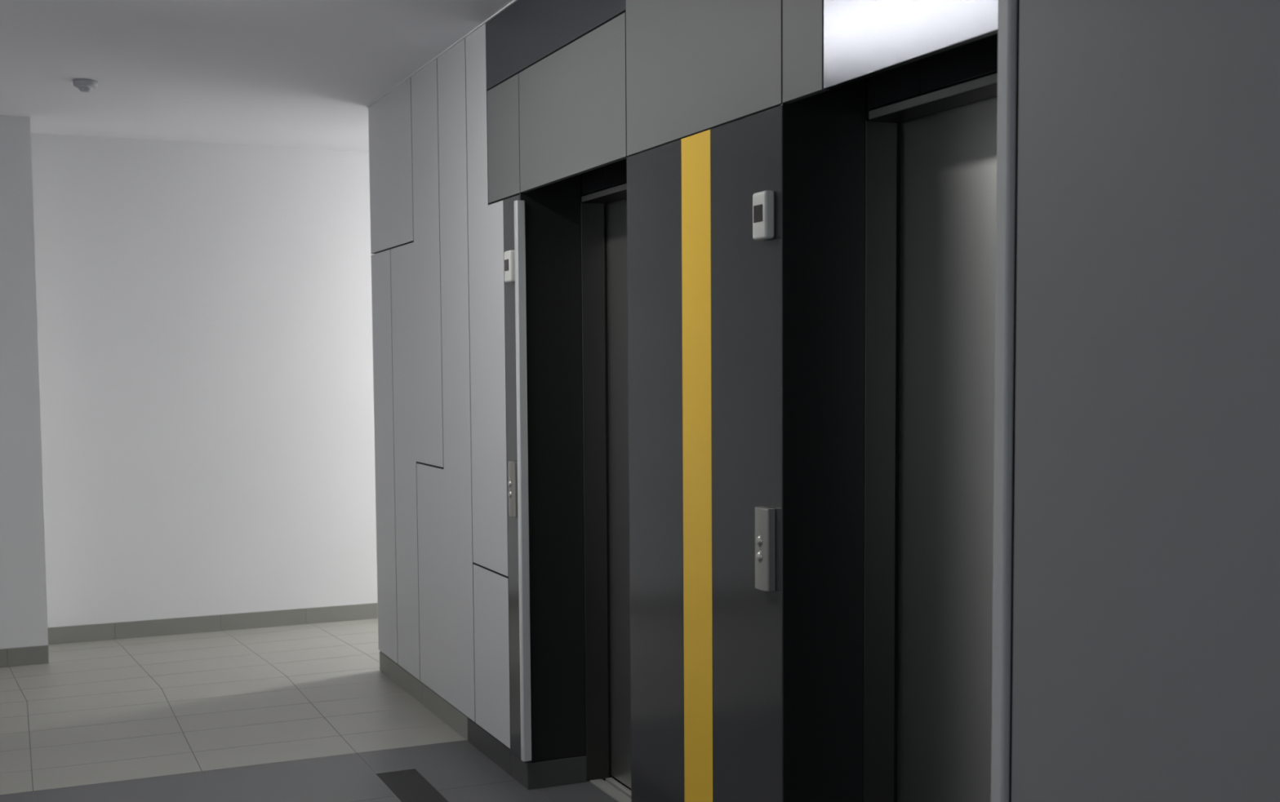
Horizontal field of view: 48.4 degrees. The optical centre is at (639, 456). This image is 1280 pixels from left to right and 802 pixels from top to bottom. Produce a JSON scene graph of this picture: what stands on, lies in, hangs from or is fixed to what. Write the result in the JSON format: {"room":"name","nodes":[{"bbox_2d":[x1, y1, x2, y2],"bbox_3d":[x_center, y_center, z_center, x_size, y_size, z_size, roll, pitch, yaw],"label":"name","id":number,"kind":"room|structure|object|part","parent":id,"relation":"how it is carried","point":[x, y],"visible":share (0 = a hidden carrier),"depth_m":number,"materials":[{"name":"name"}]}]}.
{"room":"elevator lobby","nodes":[
{"label":"elevator lobby","id":0,"kind":"room"},
{"bbox_2d":[0,115,48,648],"bbox_3d":[-4.353,-0.259,7.272,2.361,2.950,0.699,-2,4,-24],"label":"wall","id":1,"kind":"structure","parent":0,"point":[23,585],"depth_m":7.39,"materials":[{"name":"white paint"}]},
{"bbox_2d":[0,645,48,667],"bbox_3d":[-4.199,1.085,7.034,2.361,0.096,0.011,-2,4,-24],"label":"baseboard","id":2,"kind":"structure","parent":1,"relation":"attached to","point":[33,655],"depth_m":7.46,"materials":[{"name":"grey tile"}]},
{"bbox_2d":[31,133,377,627],"bbox_3d":[-0.765,-0.407,9.164,5.739,2.950,0.150,-2,4,-24],"label":"wall","id":3,"kind":"structure","parent":0,"point":[204,310],"depth_m":8.29,"materials":[{"name":"white paint"}]},
{"bbox_2d":[47,603,377,644],"bbox_3d":[-0.723,0.921,9.177,5.738,0.096,0.011,-2,4,-24],"label":"baseboard","id":4,"kind":"structure","parent":3,"relation":"attached to","point":[156,628],"depth_m":8.37,"materials":[{"name":"grey tile"}]},
{"bbox_2d":[0,0,512,151],"bbox_3d":[0.457,-1.595,3.404,8.500,0.150,11.615,-2,4,-24],"label":"ceiling","id":5,"kind":"structure","parent":0,"point":[296,73],"depth_m":6.04,"materials":[{"name":"paint"}]},
{"bbox_2d":[72,78,97,92],"bbox_3d":[-2.506,-1.672,6.434,0.108,0.048,0.108,-2,4,-24],"label":"smoke detector","id":6,"kind":"object","parent":5,"relation":"attached to","point":[83,85],"visible":1,"depth_m":6.40,"materials":[{"name":"grey plastic"}]},
{"bbox_2d":[0,618,617,801],"bbox_3d":[0.478,1.373,3.596,8.100,0.100,11.215,-2,4,-24],"label":"floor","id":7,"kind":"structure","parent":0,"point":[304,713],"depth_m":6.11,"materials":[{"name":"grey tile"}]},
{"bbox_2d":[368,0,1279,801],"bbox_3d":[0.915,-0.012,2.894,0.620,2.950,9.734,-2,4,-24],"label":"wall","id":8,"kind":"structure","parent":0,"point":[1145,591],"depth_m":3.48,"materials":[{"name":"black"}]},
{"bbox_3d":[-1.258,0.002,7.050,0.020,2.008,0.389,-2,4,-24],"label":"wall panel","id":9,"kind":"part","parent":8,"relation":"part of","materials":[{"name":"white paint"}]},
{"bbox_3d":[-1.181,-1.359,6.768,0.020,0.728,0.813,-2,4,-24],"label":"wall panel","id":10,"kind":"part","parent":8,"relation":"part of","materials":[{"name":"grey laminate"}]},
{"bbox_3d":[-1.007,-0.330,6.459,0.020,2.743,0.842,-2,4,-24],"label":"wall panel","id":11,"kind":"part","parent":8,"relation":"part of","materials":[{"name":"grey laminate"}]},
{"bbox_2d":[366,0,517,107],"bbox_3d":[0.625,-1.471,2.676,0.024,0.006,9.738,-2,4,-24],"label":"trim","id":12,"kind":"structure","parent":8,"relation":"attached to","point":[513,1],"depth_m":5.82,"materials":[{"name":"white paint"}]},
{"bbox_3d":[-0.843,-0.307,6.090,0.020,2.743,0.835,-2,4,-24],"label":"wall panel","id":13,"kind":"part","parent":8,"relation":"part of","materials":[{"name":"grey laminate"}]},
{"bbox_2d":[379,651,586,790],"bbox_3d":[0.750,1.318,2.896,0.231,0.098,9.720,-2,4,-24],"label":"baseboard","id":14,"kind":"structure","parent":8,"relation":"attached to","point":[548,774],"depth_m":5.61,"materials":[{"name":"grey tile"}]},
{"bbox_3d":[-0.583,-0.600,5.482,0.020,2.085,0.438,-2,4,-24],"label":"wall panel","id":15,"kind":"part","parent":8,"relation":"part of","materials":[{"name":"grey laminate"}]},
{"bbox_3d":[-0.574,0.773,5.571,0.020,0.651,0.438,-2,4,-24],"label":"wall panel","id":16,"kind":"part","parent":8,"relation":"part of","materials":[{"name":"grey laminate"}]},
{"bbox_3d":[-0.495,-1.161,5.239,0.020,0.420,0.362,-2,4,-24],"label":"wall panel","id":17,"kind":"part","parent":8,"relation":"part of","materials":[{"name":"grey laminate"}]},
{"bbox_2d":[504,250,515,283],"bbox_3d":[-0.470,-0.688,5.159,0.029,0.114,0.068,-2,4,-24],"label":"indicator","id":18,"kind":"object","parent":8,"relation":"attached to","point":[509,260],"visible":0.89,"depth_m":5.13,"materials":[{"name":"white plastic"}]},
{"bbox_2d":[507,461,517,517],"bbox_3d":[-0.466,0.121,5.211,0.032,0.203,0.068,-2,4,-24],"label":"plate","id":19,"kind":"object","parent":8,"relation":"attached to","point":[513,465],"visible":0.94,"depth_m":5.19,"materials":[{"name":"grey metal"}]},
{"bbox_3d":[-0.450,0.092,5.239,0.020,2.071,0.179,-2,4,-24],"label":"wall panel","id":20,"kind":"part","parent":8,"relation":"part of","materials":[{"name":"grey laminate"}]},
{"bbox_2d":[514,200,531,761],"bbox_3d":[-0.423,0.101,5.140,0.034,2.028,0.030,-2,4,-24],"label":"guard","id":21,"kind":"object","parent":8,"relation":"attached to","point":[519,206],"visible":1,"depth_m":5.13,"materials":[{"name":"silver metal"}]},
{"bbox_3d":[-0.318,0.012,5.198,0.229,2.220,0.012,-2,4,-24],"label":"jamb panel","id":22,"kind":"part","parent":8,"relation":"part of","materials":[{"name":"black metal"}]},
{"bbox_3d":[-0.304,-1.476,4.782,0.020,0.251,1.315,-2,4,-24],"label":"wall panel","id":23,"kind":"part","parent":8,"relation":"part of","materials":[{"name":"grey laminate"}]},
{"bbox_3d":[-0.227,-1.124,4.637,0.020,0.420,0.947,-2,4,-24],"label":"wall panel","id":24,"kind":"part","parent":8,"relation":"part of","materials":[{"name":"grey laminate"}]},
{"bbox_2d":[580,158,631,801],"bbox_3d":[0.102,0.112,4.872,0.270,2.378,1.055,-2,4,-24],"label":"door","id":25,"kind":"structure","parent":8,"relation":"in","point":[603,214],"depth_m":5.24,"materials":[{"name":"metal"}]},
{"bbox_3d":[-0.163,-1.018,5.079,0.012,0.147,0.214,-2,4,-24],"label":"lintel panel","id":26,"kind":"part","parent":25,"relation":"part of","materials":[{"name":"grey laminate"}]},
{"bbox_3d":[-0.169,0.135,5.273,0.092,2.163,0.014,-2,4,-24],"label":"frame","id":27,"kind":"part","parent":25,"relation":"part of","materials":[{"name":"grey metal"}]},
{"bbox_3d":[-0.019,-0.905,4.733,0.004,0.019,0.935,-2,4,-24],"label":"head trim","id":28,"kind":"part","parent":25,"relation":"part of","materials":[{"name":"metal"}]},
{"bbox_3d":[0.122,1.267,4.940,0.254,0.063,0.953,-2,4,-24],"label":"sill","id":29,"kind":"part","parent":25,"relation":"part of","materials":[{"name":"metal"}]},
{"bbox_3d":[0.032,-0.991,4.641,0.012,0.147,0.735,-2,4,-24],"label":"lintel panel","id":30,"kind":"part","parent":25,"relation":"part of","materials":[{"name":"black metal"}]},
{"bbox_3d":[0.089,0.141,4.868,0.030,2.180,1.055,-2,4,-24],"label":"panel","id":31,"kind":"part","parent":25,"relation":"part of","materials":[{"name":"metal"}]},
{"bbox_3d":[0.052,0.157,4.112,0.020,2.065,0.372,-2,4,-24],"label":"wall panel","id":32,"kind":"part","parent":8,"relation":"part of","materials":[{"name":"grey laminate"}]},
{"bbox_3d":[0.154,-1.200,3.772,0.020,0.677,0.919,-2,4,-24],"label":"wall panel","id":33,"kind":"part","parent":8,"relation":"part of","materials":[{"name":"grey laminate"}]},
{"bbox_3d":[0.276,0.188,3.610,0.020,2.065,0.372,-2,4,-24],"label":"wall panel","id":34,"kind":"part","parent":8,"relation":"part of","materials":[{"name":"grey laminate"}]},
{"bbox_2d":[752,190,773,240],"bbox_3d":[0.298,-0.581,3.438,0.029,0.114,0.068,-2,4,-24],"label":"indicator","id":35,"kind":"object","parent":8,"relation":"attached to","point":[762,202],"visible":1,"depth_m":3.41,"materials":[{"name":"white plastic"}]},
{"bbox_2d":[755,506,775,591],"bbox_3d":[0.302,0.228,3.490,0.032,0.203,0.068,-2,4,-24],"label":"plate","id":36,"kind":"object","parent":8,"relation":"attached to","point":[765,517],"visible":1,"depth_m":3.47,"materials":[{"name":"grey metal"}]},
{"bbox_3d":[0.380,-1.168,3.266,0.020,0.677,0.179,-2,4,-24],"label":"wall panel","id":37,"kind":"part","parent":8,"relation":"part of","materials":[{"name":"grey laminate"}]},
{"bbox_3d":[0.447,0.118,3.484,0.229,2.220,0.012,-2,4,-24],"label":"jamb panel","id":38,"kind":"part","parent":8,"relation":"part of","materials":[{"name":"black metal"}]},
{"bbox_3d":[0.544,-1.146,2.898,0.020,0.677,0.617,-2,4,-24],"label":"wall panel","id":39,"kind":"part","parent":8,"relation":"part of","materials":[{"name":"metal"}]},
{"bbox_2d":[862,33,997,801],"bbox_3d":[0.836,0.213,3.224,0.270,2.378,0.908,-2,4,-24],"label":"door","id":40,"kind":"structure","parent":8,"relation":"in","point":[931,164],"depth_m":3.42,"materials":[{"name":"metal"}]},
{"bbox_3d":[0.596,0.241,3.559,0.092,2.163,0.014,-2,4,-24],"label":"frame","id":41,"kind":"part","parent":40,"relation":"part of","materials":[{"name":"grey metal"}]},
{"bbox_3d":[0.601,-0.912,3.365,0.012,0.147,0.214,-2,4,-24],"label":"lintel panel","id":42,"kind":"part","parent":40,"relation":"part of","materials":[{"name":"black metal"}]},
{"bbox_3d":[0.716,-0.803,3.086,0.004,0.019,0.788,-2,4,-24],"label":"head trim","id":43,"kind":"part","parent":40,"relation":"part of","materials":[{"name":"metal"}]},
{"bbox_3d":[0.824,0.243,3.221,0.030,2.180,0.908,-2,4,-24],"label":"panel","id":44,"kind":"part","parent":40,"relation":"part of","materials":[{"name":"metal"}]},
{"bbox_3d":[0.767,-0.889,2.994,0.012,0.147,0.588,-2,4,-24],"label":"lintel panel","id":45,"kind":"part","parent":40,"relation":"part of","materials":[{"name":"black metal"}]},
{"bbox_2d":[991,0,1017,801],"bbox_3d":[0.681,-0.093,2.663,0.022,2.744,0.036,-2,4,-24],"label":"guard","id":46,"kind":"object","parent":8,"relation":"attached to","point":[1007,9],"visible":1,"depth_m":2.65,"materials":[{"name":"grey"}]},
{"bbox_3d":[1.019,-0.050,1.916,0.020,2.744,1.565,-2,4,-24],"label":"wall panel","id":47,"kind":"part","parent":8,"relation":"part of","materials":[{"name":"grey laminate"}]}
]}

